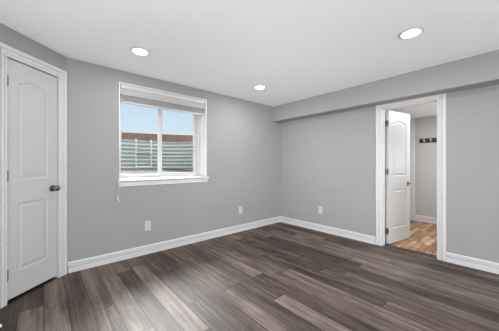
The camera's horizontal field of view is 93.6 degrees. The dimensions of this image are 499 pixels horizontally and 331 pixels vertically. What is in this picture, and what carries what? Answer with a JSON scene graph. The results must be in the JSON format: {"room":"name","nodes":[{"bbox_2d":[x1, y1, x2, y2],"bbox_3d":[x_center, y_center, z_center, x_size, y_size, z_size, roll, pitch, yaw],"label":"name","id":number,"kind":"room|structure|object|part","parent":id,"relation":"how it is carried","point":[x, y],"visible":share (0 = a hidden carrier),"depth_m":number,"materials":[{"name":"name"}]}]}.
{"room":"empty basement bedroom","nodes":[
{"label":"empty basement bedroom","id":0,"kind":"room"},
{"bbox_2d":[0,23,66,71],"bbox_3d":[-2.555,0.056,1.691,0.800,2.528,2.020,0,0,6],"label":"wall","id":1,"kind":"structure","parent":0,"point":[8,36],"depth_m":2.25,"materials":[{"name":"grey paint"}]},
{"bbox_2d":[7,58,59,300],"bbox_3d":[-2.086,0.128,2.279,0.108,2.132,0.496,0,0,6],"label":"door","id":2,"kind":"structure","parent":1,"relation":"in","point":[32,187],"depth_m":2.24,"materials":[{"name":"white paint"}]},
{"bbox_3d":[-2.048,0.248,2.470,0.073,0.068,0.068,0,0,6],"label":"knob","id":3,"kind":"part","parent":2,"relation":"part of","materials":[{"name":"black metal"}]},
{"bbox_2d":[0,42,66,307],"bbox_3d":[-2.132,0.090,2.288,0.120,2.260,0.685,0,0,6],"label":"door frame","id":4,"kind":"structure","parent":1,"relation":"attached to","point":[6,51],"depth_m":2.21,"materials":[{"name":"white paint"}]},
{"bbox_2d":[67,58,280,261],"bbox_3d":[-0.748,0.056,3.985,3.748,2.528,0.300,0,0,-41],"label":"wall","id":5,"kind":"structure","parent":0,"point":[244,140],"depth_m":3.25,"materials":[{"name":"grey paint"}]},
{"bbox_2d":[145,221,150,230],"bbox_3d":[-1.394,0.837,3.211,0.082,0.132,0.009,0,0,-41],"label":"wall outlet","id":6,"kind":"object","parent":5,"relation":"attached to","point":[147,223],"visible":1,"depth_m":3.21,"materials":[{"name":"white plastic"}]},
{"bbox_2d":[121,139,192,170],"bbox_3d":[-1.810,0.006,3.953,1.980,0.930,1.051,0,0,-41],"label":"window well","id":7,"kind":"object","parent":5,"relation":"attached to","point":[175,155],"visible":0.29,"depth_m":4.60,"materials":[{"name":"metal"}]},
{"bbox_2d":[135,139,151,168],"bbox_3d":[-1.979,-0.203,4.379,0.298,0.545,0.033,0,0,-41],"label":"ladder","id":8,"kind":"object","parent":7,"relation":"attached to","point":[136,154],"visible":1,"depth_m":4.35,"materials":[{"name":"white metal"}]},
{"bbox_3d":[-2.083,-0.203,4.293,0.028,0.545,0.024,0,0,-41],"label":"rail","id":9,"kind":"part","parent":8,"relation":"part of","materials":[{"name":"white metal"}]},
{"bbox_3d":[-1.880,-0.203,4.472,0.028,0.545,0.024,0,0,-41],"label":"rail","id":10,"kind":"part","parent":8,"relation":"part of","materials":[{"name":"white metal"}]},
{"bbox_2d":[121,169,192,174],"bbox_3d":[-1.791,0.123,3.931,1.860,0.093,0.960,0,0,-41],"label":"gravel bed","id":11,"kind":"object","parent":7,"relation":"in","point":[123,171],"visible":0.39,"depth_m":4.13,"materials":[{"name":"white gravel"}]},
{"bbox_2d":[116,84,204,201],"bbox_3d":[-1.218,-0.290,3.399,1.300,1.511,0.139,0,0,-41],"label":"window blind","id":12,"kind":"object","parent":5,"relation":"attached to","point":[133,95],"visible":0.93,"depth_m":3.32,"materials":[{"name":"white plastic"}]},
{"bbox_3d":[-1.645,-0.261,2.981,0.024,1.312,0.105,0,0,8],"label":"pull cord","id":13,"kind":"part","parent":12,"relation":"part of","materials":[{"name":"white plastic"}]},
{"bbox_3d":[-1.637,-0.248,2.989,0.028,1.338,0.100,0,0,8],"label":"pull cord","id":14,"kind":"part","parent":12,"relation":"part of","materials":[{"name":"white plastic"}]},
{"bbox_3d":[-1.222,-0.821,3.451,1.221,0.019,0.056,0,0,-41],"label":"rail","id":15,"kind":"part","parent":12,"relation":"part of","materials":[{"name":"white plastic"}]},
{"bbox_2d":[117,82,208,186],"bbox_3d":[-1.267,-0.391,3.502,1.323,1.337,0.340,0,0,-41],"label":"window","id":16,"kind":"structure","parent":5,"relation":"attached to","point":[199,174],"depth_m":3.57,"materials":[{"name":"white plastic"}]},
{"bbox_3d":[-1.558,-0.426,3.349,0.589,1.181,0.030,0,0,-41],"label":"sash","id":17,"kind":"part","parent":16,"relation":"part of","materials":[{"name":"glass"}]},
{"bbox_3d":[-1.267,0.227,3.502,1.323,0.103,0.340,0,0,-41],"label":"sill","id":18,"kind":"part","parent":16,"relation":"part of","materials":[{"name":"white paint"}]},
{"bbox_3d":[-1.145,-0.428,3.758,0.642,1.177,0.032,0,0,-41],"label":"sash","id":19,"kind":"part","parent":16,"relation":"part of","materials":[{"name":"glass"}]},
{"bbox_2d":[67,216,280,272],"bbox_3d":[-0.686,1.160,3.828,3.622,0.120,0.018,0,0,-41],"label":"baseboard","id":20,"kind":"structure","parent":5,"relation":"attached to","point":[73,266],"depth_m":3.29,"materials":[{"name":"white paint"}]},
{"bbox_2d":[0,217,498,330],"bbox_3d":[1.751,1.270,1.666,7.370,0.100,7.391,0,0,-41],"label":"floor","id":21,"kind":"structure","parent":0,"point":[280,276],"depth_m":2.27,"materials":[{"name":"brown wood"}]},
{"bbox_2d":[383,244,436,257],"bbox_3d":[2.270,1.228,3.324,0.097,0.025,0.654,0,0,-41],"label":"threshold","id":22,"kind":"object","parent":21,"relation":"on","point":[387,245],"visible":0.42,"depth_m":3.32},
{"bbox_2d":[0,0,498,106],"bbox_3d":[0.949,-1.283,0.792,5.414,0.150,7.337,0,0,-41],"label":"ceiling","id":23,"kind":"structure","parent":0,"point":[297,49],"depth_m":2.21,"materials":[{"name":"white paint"}]},
{"bbox_2d":[130,46,149,55],"bbox_3d":[-1.163,-1.203,2.486,0.196,0.010,0.196,0,0,-41],"label":"recessed light","id":24,"kind":"object","parent":23,"relation":"in","point":[137,50],"visible":1,"depth_m":2.48,"materials":[{"name":"white paint"}]},
{"bbox_2d":[132,48,147,54],"bbox_3d":[-1.163,-1.202,2.486,0.150,0.009,0.150,0,0,-41],"label":"diffuser","id":25,"kind":"object","parent":24,"relation":"attached to","point":[139,51],"depth_m":2.48,"materials":[{"name":"white plastic"}]},
{"bbox_2d":[254,85,265,88],"bbox_3d":[0.161,-1.203,3.637,0.196,0.010,0.196,0,0,-41],"label":"recessed light","id":26,"kind":"object","parent":23,"relation":"in","point":[256,86],"visible":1,"depth_m":3.63,"materials":[{"name":"white paint"}]},
{"bbox_2d":[398,27,423,38],"bbox_3d":[1.477,-1.203,2.144,0.196,0.010,0.196,0,0,-41],"label":"recessed light","id":27,"kind":"object","parent":23,"relation":"in","point":[412,32],"visible":1,"depth_m":2.12,"materials":[{"name":"white paint"}]},
{"bbox_2d":[401,29,420,37],"bbox_3d":[1.477,-1.202,2.144,0.150,0.009,0.150,0,0,-41],"label":"diffuser","id":28,"kind":"object","parent":27,"relation":"attached to","point":[408,33],"depth_m":2.14,"materials":[{"name":"white plastic"}]},
{"bbox_2d":[385,121,385,216],"bbox_3d":[2.456,0.152,4.888,2.257,2.335,0.100,0,0,-41],"label":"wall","id":29,"kind":"structure","parent":0,"point":[385,121],"depth_m":5.44,"materials":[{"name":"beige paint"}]},
{"bbox_2d":[273,50,498,122],"bbox_3d":[2.870,-1.054,2.348,0.235,0.308,6.937,0,0,-41],"label":"soffit","id":30,"kind":"structure","parent":0,"point":[482,70],"depth_m":3.11,"materials":[{"name":"grey paint"}]},
{"bbox_2d":[281,84,498,262],"bbox_3d":[3.003,0.056,2.465,0.120,2.528,6.937,0,0,-41],"label":"wall","id":31,"kind":"structure","parent":0,"point":[328,162],"depth_m":3.67,"materials":[{"name":"grey paint"}]},
{"bbox_2d":[281,216,375,244],"bbox_3d":[1.295,1.160,4.303,0.018,0.120,1.920,0,0,-41],"label":"baseboard","id":32,"kind":"structure","parent":31,"relation":"attached to","point":[331,230],"depth_m":4.11,"materials":[{"name":"white paint"}]},
{"bbox_2d":[386,110,411,243],"bbox_3d":[2.385,0.186,3.716,0.627,2.044,0.150,0,0,-35],"label":"door","id":33,"kind":"structure","parent":31,"relation":"in","point":[398,183],"depth_m":3.69,"materials":[{"name":"white paint"}]},
{"bbox_2d":[376,93,445,260],"bbox_3d":[2.250,0.148,3.307,0.140,2.144,0.830,0,0,-41],"label":"door frame","id":34,"kind":"structure","parent":31,"relation":"attached to","point":[440,99],"depth_m":3.09,"materials":[{"name":"white paint"}]},
{"bbox_3d":[2.256,0.190,3.311,0.035,2.060,0.654,0,0,-41],"label":"stop moulding","id":35,"kind":"part","parent":34,"relation":"part of","materials":[{"name":"white paint"}]},
{"bbox_2d":[446,252,498,273],"bbox_3d":[3.862,1.160,1.383,0.018,0.120,4.179,0,0,-41],"label":"baseboard","id":36,"kind":"structure","parent":31,"relation":"attached to","point":[493,267],"depth_m":2.77,"materials":[{"name":"white paint"}]},
{"bbox_2d":[385,102,436,120],"bbox_3d":[3.380,-1.075,3.836,2.257,0.120,2.900,0,0,-41],"label":"ceiling","id":37,"kind":"structure","parent":0,"point":[429,109],"depth_m":4.38,"materials":[{"name":"white paint"}]},
{"bbox_2d":[415,116,436,217],"bbox_3d":[4.190,0.152,4.548,0.100,2.335,2.700,0,0,-41],"label":"wall","id":38,"kind":"structure","parent":0,"point":[425,127],"depth_m":4.97,"materials":[{"name":"beige paint"}]},
{"bbox_2d":[410,118,414,220],"bbox_3d":[3.564,0.102,5.167,0.024,2.235,0.145,0,0,-41],"label":"door frame","id":39,"kind":"structure","parent":38,"relation":"attached to","point":[412,121],"depth_m":5.14,"materials":[{"name":"white paint"}]},
{"bbox_2d":[415,215,436,223],"bbox_3d":[4.326,1.160,4.305,0.018,0.120,2.155,0,0,-41],"label":"baseboard","id":40,"kind":"structure","parent":38,"relation":"attached to","point":[417,218],"depth_m":4.96,"materials":[{"name":"white paint"}]},
{"bbox_2d":[419,138,436,142],"bbox_3d":[3.795,-0.514,4.862,0.077,0.089,0.453,0,0,-41],"label":"coat rack","id":41,"kind":"object","parent":38,"relation":"attached to","point":[425,140],"visible":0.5,"depth_m":4.94,"materials":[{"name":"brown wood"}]},
{"label":"outside","id":42,"kind":"structure","parent":0,"visible":0},
{"label":"ground","id":43,"kind":"structure","parent":42,"visible":0},
{"bbox_2d":[122,132,192,141],"bbox_3d":[-2.006,-0.526,4.721,2.850,0.202,0.140,0,0,-20],"label":"fence","id":44,"kind":"object","parent":43,"relation":"on","point":[125,135],"visible":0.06,"depth_m":4.69,"materials":[{"name":"brown wood"}]}
]}

